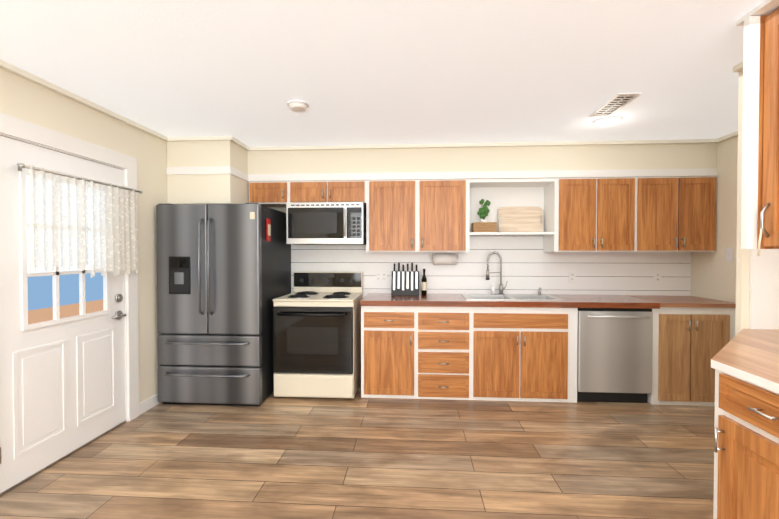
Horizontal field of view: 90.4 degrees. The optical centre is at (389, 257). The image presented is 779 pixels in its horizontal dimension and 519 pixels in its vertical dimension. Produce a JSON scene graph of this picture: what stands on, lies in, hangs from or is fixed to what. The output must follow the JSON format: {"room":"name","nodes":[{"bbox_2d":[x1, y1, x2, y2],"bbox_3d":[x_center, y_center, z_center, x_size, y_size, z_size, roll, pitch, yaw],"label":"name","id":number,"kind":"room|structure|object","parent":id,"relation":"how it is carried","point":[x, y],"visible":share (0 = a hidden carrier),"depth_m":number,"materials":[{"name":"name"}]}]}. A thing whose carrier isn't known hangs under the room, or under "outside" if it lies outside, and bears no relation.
{"room":"kitchen","nodes":[
{"label":"kitchen","id":0,"kind":"room"},
{"bbox_2d":[0,68,166,402],"bbox_3d":[-2.248,0.136,0.805,0.120,2.352,7.060,0,1,4],"label":"wall","id":1,"kind":"structure","parent":0,"point":[21,98],"depth_m":3.15,"materials":[{"name":"beige paint"}]},
{"bbox_2d":[0,136,125,495],"bbox_3d":[-2.075,0.309,2.526,0.103,1.953,0.948,0,1,4],"label":"door","id":2,"kind":"structure","parent":1,"relation":"in","point":[62,364],"depth_m":2.38,"materials":[{"name":"white wood"}]},
{"bbox_2d":[17,163,142,277],"bbox_3d":[-2.019,-0.199,2.609,0.071,0.670,0.958,0,1,4],"label":"curtain","id":3,"kind":"object","parent":2,"relation":"attached to","point":[58,221],"visible":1,"depth_m":2.52,"materials":[{"name":"white fabric"}]},
{"bbox_2d":[0,113,138,421],"bbox_3d":[-2.124,0.251,2.532,0.128,2.072,1.174,0,1,4],"label":"door frame","id":4,"kind":"structure","parent":1,"relation":"attached to","point":[11,127],"depth_m":2.97,"materials":[{"name":"white paint"}]},
{"bbox_2d":[0,59,168,141],"bbox_3d":[-2.195,-1.019,0.438,0.032,0.032,6.130,0,1,4],"label":"crown molding","id":5,"kind":"structure","parent":1,"relation":"attached to","point":[24,74],"depth_m":2.51,"materials":[{"name":"white paint"}]},
{"bbox_2d":[139,393,160,414],"bbox_3d":[-2.025,1.231,3.270,0.012,0.090,0.265,0,1,4],"label":"baseboard","id":6,"kind":"structure","parent":1,"relation":"attached to","point":[148,404],"depth_m":3.23,"materials":[{"name":"white paint"}]},
{"bbox_2d":[268,207,285,212],"bbox_3d":[0.588,0.088,4.099,5.120,2.352,0.120,0,1,4],"label":"wall","id":7,"kind":"structure","parent":0,"point":[282,209],"depth_m":4.14,"materials":[{"name":"beige"}]},
{"bbox_2d":[249,181,296,206],"bbox_3d":[-1.144,-0.642,3.959,0.478,0.217,0.329,0,1,4],"label":"upper cabinet","id":8,"kind":"object","parent":7,"relation":"attached to","point":[268,194],"depth_m":3.80,"materials":[{"name":"brown wood"}]},
{"bbox_2d":[297,180,368,203],"bbox_3d":[-0.633,-0.642,3.926,0.838,0.217,0.329,0,1,4],"label":"upper cabinet","id":9,"kind":"object","parent":7,"relation":"attached to","point":[307,191],"depth_m":3.76,"materials":[{"name":"brown wood"}]},
{"bbox_2d":[286,202,365,244],"bbox_3d":[-0.608,-0.331,3.869,0.745,0.397,0.448,0,1,4],"label":"microwave","id":10,"kind":"object","parent":9,"relation":"attached to","point":[326,223],"visible":1,"depth_m":3.69,"materials":[{"name":"white"}]},
{"bbox_2d":[366,179,472,251],"bbox_3d":[0.279,-0.404,3.871,0.990,0.692,0.329,0,1,4],"label":"upper cabinet","id":11,"kind":"object","parent":7,"relation":"attached to","point":[402,215],"depth_m":3.71,"materials":[{"name":"brown wood"}]},
{"bbox_2d":[431,252,458,264],"bbox_3d":[0.557,0.008,3.910,0.271,0.127,0.110,0,1,4],"label":"paper towel holder","id":12,"kind":"object","parent":11,"relation":"attached to","point":[444,259],"visible":1,"depth_m":3.86,"materials":[{"name":"white paper"}]},
{"bbox_2d":[291,236,690,297],"bbox_3d":[0.972,-0.035,4.004,4.097,1.000,0.011,0,1,4],"label":"backsplash","id":13,"kind":"structure","parent":7,"relation":"attached to","point":[529,266],"depth_m":3.98,"materials":[{"name":"white"}]},
{"bbox_2d":[376,271,386,281],"bbox_3d":[-0.085,0.200,4.066,0.120,0.116,0.007,0,1,4],"label":"electrical outlet","id":14,"kind":"object","parent":13,"relation":"attached to","point":[381,276],"visible":1,"depth_m":4.06,"materials":[{"name":"white plastic"}]},
{"bbox_2d":[569,271,575,282],"bbox_3d":[1.861,0.197,3.941,0.072,0.116,0.007,0,1,4],"label":"electrical outlet","id":15,"kind":"object","parent":13,"relation":"attached to","point":[572,276],"visible":1,"depth_m":3.94,"materials":[{"name":"white plastic"}]},
{"bbox_2d":[654,271,661,282],"bbox_3d":[2.694,0.197,3.888,0.072,0.116,0.007,0,1,4],"label":"electrical outlet","id":16,"kind":"object","parent":13,"relation":"attached to","point":[657,276],"visible":1,"depth_m":3.89,"materials":[{"name":"white plastic"}]},
{"bbox_2d":[541,177,648,251],"bbox_3d":[1.963,-0.402,3.763,0.802,0.692,0.329,0,1,4],"label":"upper cabinet","id":17,"kind":"object","parent":7,"relation":"attached to","point":[646,214],"depth_m":3.60,"materials":[{"name":"brown wood"}]},
{"bbox_2d":[498,207,542,231],"bbox_3d":[1.323,-0.382,3.913,0.440,0.269,0.058,0,1,4],"label":"cutting board","id":18,"kind":"object","parent":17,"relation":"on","point":[520,219],"visible":0.92,"depth_m":3.90,"materials":[{"name":"brown wood"}]},
{"bbox_2d":[645,176,716,251],"bbox_3d":[2.613,-0.401,3.721,0.784,0.692,0.329,0,1,4],"label":"upper cabinet","id":19,"kind":"object","parent":7,"relation":"attached to","point":[682,210],"depth_m":3.55,"materials":[{"name":"brown wood"}]},
{"bbox_2d":[0,382,714,518],"bbox_3d":[0.306,1.365,0.659,5.240,0.100,7.060,0,1,4],"label":"floor","id":20,"kind":"structure","parent":0,"point":[272,456],"depth_m":2.41,"materials":[{"name":"wood"}]},
{"bbox_2d":[156,203,290,405],"bbox_3d":[-1.514,0.401,3.684,0.918,1.738,0.927,0,1,4],"label":"refrigerator","id":21,"kind":"object","parent":20,"relation":"on","point":[223,276],"visible":0.98,"depth_m":3.29,"materials":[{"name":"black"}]},
{"bbox_2d":[273,271,362,398],"bbox_3d":[-0.662,0.711,3.737,0.727,1.118,0.742,0,1,4],"label":"stove","id":22,"kind":"object","parent":20,"relation":"on","point":[317,334],"visible":1,"depth_m":3.44,"materials":[{"name":"beige"}]},
{"bbox_2d":[360,305,419,398],"bbox_3d":[0.010,0.849,3.769,0.500,0.840,0.598,0,1,4],"label":"base cabinet","id":23,"kind":"object","parent":20,"relation":"on","point":[390,334],"depth_m":3.48,"materials":[{"name":"brown wood"}]},
{"bbox_2d":[420,305,471,399],"bbox_3d":[0.499,0.850,3.738,0.480,0.840,0.598,0,1,4],"label":"base cabinet","id":24,"kind":"object","parent":20,"relation":"on","point":[444,346],"depth_m":3.45,"materials":[{"name":"brown wood"}]},
{"bbox_2d":[472,313,571,402],"bbox_3d":[1.163,0.940,3.697,0.850,0.660,0.598,0,1,4],"label":"base cabinet","id":25,"kind":"object","parent":20,"relation":"on","point":[517,357],"depth_m":3.40,"materials":[{"name":"brown wood"}]},
{"bbox_2d":[577,308,652,402],"bbox_3d":[1.970,0.854,3.617,0.615,0.835,0.653,0,1,4],"label":"dishwasher","id":26,"kind":"object","parent":20,"relation":"on","point":[614,353],"visible":0.81,"depth_m":3.34,"materials":[{"name":"silver metal"}]},
{"bbox_2d":[647,305,735,405],"bbox_3d":[2.639,0.847,3.601,0.715,0.850,0.598,0,1,4],"label":"base cabinet","id":27,"kind":"object","parent":20,"relation":"on","point":[686,338],"depth_m":3.31,"materials":[{"name":"brown wood"}]},
{"bbox_2d":[360,293,735,308],"bbox_3d":[1.378,0.404,3.672,3.242,0.048,0.630,0,1,4],"label":"countertop","id":28,"kind":"structure","parent":27,"relation":"on","point":[446,301],"depth_m":3.42,"materials":[{"name":"brown wood"}]},
{"bbox_2d":[391,262,418,294],"bbox_3d":[0.161,0.212,3.928,0.280,0.327,0.140,0,1,4],"label":"knife block","id":29,"kind":"object","parent":28,"relation":"on","point":[403,282],"visible":1,"depth_m":3.90,"materials":[{"name":"black plastic"}]},
{"bbox_2d":[422,269,426,294],"bbox_3d":[0.351,0.245,3.926,0.053,0.262,0.054,0,1,4],"label":"wine bottle","id":30,"kind":"object","parent":28,"relation":"on","point":[424,285],"visible":1,"depth_m":3.91,"materials":[{"name":"black glass"}]},
{"bbox_2d":[461,294,564,300],"bbox_3d":[1.149,0.462,3.702,0.864,0.176,0.452,0,1,4],"label":"sink","id":31,"kind":"object","parent":28,"relation":"in","point":[546,297],"visible":0.35,"depth_m":3.84,"materials":[{"name":"silver metal"}]},
{"bbox_2d":[486,251,540,294],"bbox_3d":[1.229,0.155,3.837,0.565,0.434,0.156,0,1,4],"label":"faucet","id":32,"kind":"object","parent":28,"relation":"on","point":[501,288],"visible":1,"depth_m":3.87,"materials":[{"name":"silver metal"}]},
{"bbox_2d":[711,365,778,518],"bbox_3d":[1.553,0.872,1.257,0.628,0.868,0.495,0,1,4],"label":"base cabinet","id":33,"kind":"object","parent":20,"relation":"on","point":[746,424],"depth_m":1.36,"materials":[{"name":"brown wood"}]},
{"bbox_2d":[711,329,778,388],"bbox_3d":[1.782,0.423,1.013,1.100,0.032,2.244,0,1,4],"label":"countertop","id":34,"kind":"structure","parent":33,"relation":"on","point":[753,353],"depth_m":1.56,"materials":[{"name":"brown wood"}]},
{"bbox_2d":[0,0,764,146],"bbox_3d":[0.306,-1.087,0.623,5.240,0.100,7.060,0,1,4],"label":"ceiling","id":35,"kind":"structure","parent":0,"point":[368,72],"depth_m":2.12,"materials":[{"name":"white paint"}]},
{"bbox_2d":[233,138,249,150],"bbox_3d":[-1.399,-1.065,3.628,0.032,0.032,0.300,0,1,4],"label":"crown molding","id":36,"kind":"structure","parent":35,"relation":"attached to","point":[239,143],"depth_m":3.64,"materials":[{"name":"white paint"}]},
{"bbox_2d":[287,100,308,111],"bbox_3d":[-0.634,-1.044,2.688,0.150,0.041,0.150,0,1,4],"label":"smoke detector","id":37,"kind":"object","parent":35,"relation":"attached to","point":[297,106],"visible":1,"depth_m":2.65,"materials":[{"name":"white plastic"}]},
{"bbox_2d":[593,116,622,126],"bbox_3d":[1.702,-1.060,3.019,0.200,0.056,0.200,0,1,4],"label":"ceiling light","id":38,"kind":"object","parent":35,"relation":"attached to","point":[607,121],"visible":1,"depth_m":2.97,"materials":[{"name":"white"}]},
{"bbox_2d":[589,93,641,116],"bbox_3d":[1.562,-1.060,2.702,0.150,0.009,0.410,0,1,4],"label":"ceiling vent","id":39,"kind":"object","parent":35,"relation":"in","point":[615,103],"visible":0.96,"depth_m":2.69,"materials":[{"name":"white metal"}]},
{"bbox_2d":[741,9,778,252],"bbox_3d":[1.713,-0.527,1.394,0.400,0.988,0.549,0,1,4],"label":"upper cabinet","id":40,"kind":"object","parent":35,"relation":"hanging from","point":[760,184],"depth_m":1.64,"materials":[{"name":"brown wood"}]},
{"bbox_2d":[735,0,778,25],"bbox_3d":[1.700,-1.026,0.792,0.440,0.021,1.835,0,1,4],"label":"crown molding","id":41,"kind":"structure","parent":40,"relation":"attached to","point":[766,7],"depth_m":1.62,"materials":[{"name":"white paint"}]},
{"bbox_2d":[167,141,716,203],"bbox_3d":[0.502,-0.784,3.685,4.994,0.589,0.687,0,1,4],"label":"soffit","id":42,"kind":"structure","parent":0,"point":[209,189],"depth_m":3.63,"materials":[{"name":"beige paint"}]},
{"bbox_2d":[169,136,234,141],"bbox_3d":[-1.675,-1.063,3.460,0.562,0.032,0.032,0,1,4],"label":"crown molding","id":43,"kind":"structure","parent":42,"relation":"attached to","point":[198,138],"depth_m":3.45,"materials":[{"name":"white paint"}]},
{"bbox_2d":[166,166,717,180],"bbox_3d":[0.492,-0.782,3.518,4.994,0.066,0.377,0,1,4],"label":"trim","id":44,"kind":"structure","parent":42,"relation":"attached to","point":[444,175],"depth_m":3.65,"materials":[{"name":"white paint"}]},
{"bbox_2d":[250,139,715,150],"bbox_3d":[0.797,-1.066,3.667,4.410,0.032,0.032,0,1,4],"label":"crown molding","id":45,"kind":"structure","parent":42,"relation":"attached to","point":[670,141],"depth_m":3.65,"materials":[{"name":"white paint"}]},
{"bbox_2d":[471,199,496,231],"bbox_3d":[0.938,-0.414,3.849,0.230,0.335,0.160,0,1,4],"label":"potted plant","id":46,"kind":"object","parent":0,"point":[483,225],"visible":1,"depth_m":3.78,"materials":[{"name":"green plant"}]},
{"bbox_2d":[691,136,737,302],"bbox_3d":[3.022,0.104,2.989,0.120,2.352,1.785,0,1,4],"label":"wall","id":47,"kind":"structure","parent":0,"point":[713,275],"depth_m":3.48,"materials":[{"name":"beige paint"}]},
{"bbox_2d":[716,131,737,142],"bbox_3d":[2.932,-1.052,2.758,0.032,0.032,1.482,0,1,4],"label":"crown molding","id":48,"kind":"structure","parent":47,"relation":"attached to","point":[734,134],"depth_m":3.40,"materials":[{"name":"white paint"}]},
{"bbox_2d":[726,248,732,261],"bbox_3d":[2.983,-0.026,3.401,0.008,0.120,0.075,0,1,4],"label":"light switch","id":49,"kind":"object","parent":47,"relation":"attached to","point":[729,254],"visible":1,"depth_m":3.40,"materials":[{"name":"white plastic"}]},
{"bbox_2d":[735,70,749,335],"bbox_3d":[2.480,0.117,2.112,1.090,2.352,0.035,0,1,4],"label":"wall","id":50,"kind":"structure","parent":0,"point":[742,287],"depth_m":2.13,"materials":[{"name":"beige paint"}]},
{"bbox_2d":[733,61,742,72],"bbox_3d":[2.377,-1.042,2.073,0.952,0.032,0.042,0,1,4],"label":"crown molding","id":51,"kind":"structure","parent":50,"relation":"attached to","point":[739,67],"depth_m":2.12,"materials":[{"name":"white paint"}]},
{"bbox_2d":[749,249,778,329],"bbox_3d":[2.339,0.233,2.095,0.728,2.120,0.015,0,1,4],"label":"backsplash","id":52,"kind":"structure","parent":50,"relation":"attached to","point":[764,293],"depth_m":2.11,"materials":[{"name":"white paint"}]}
]}

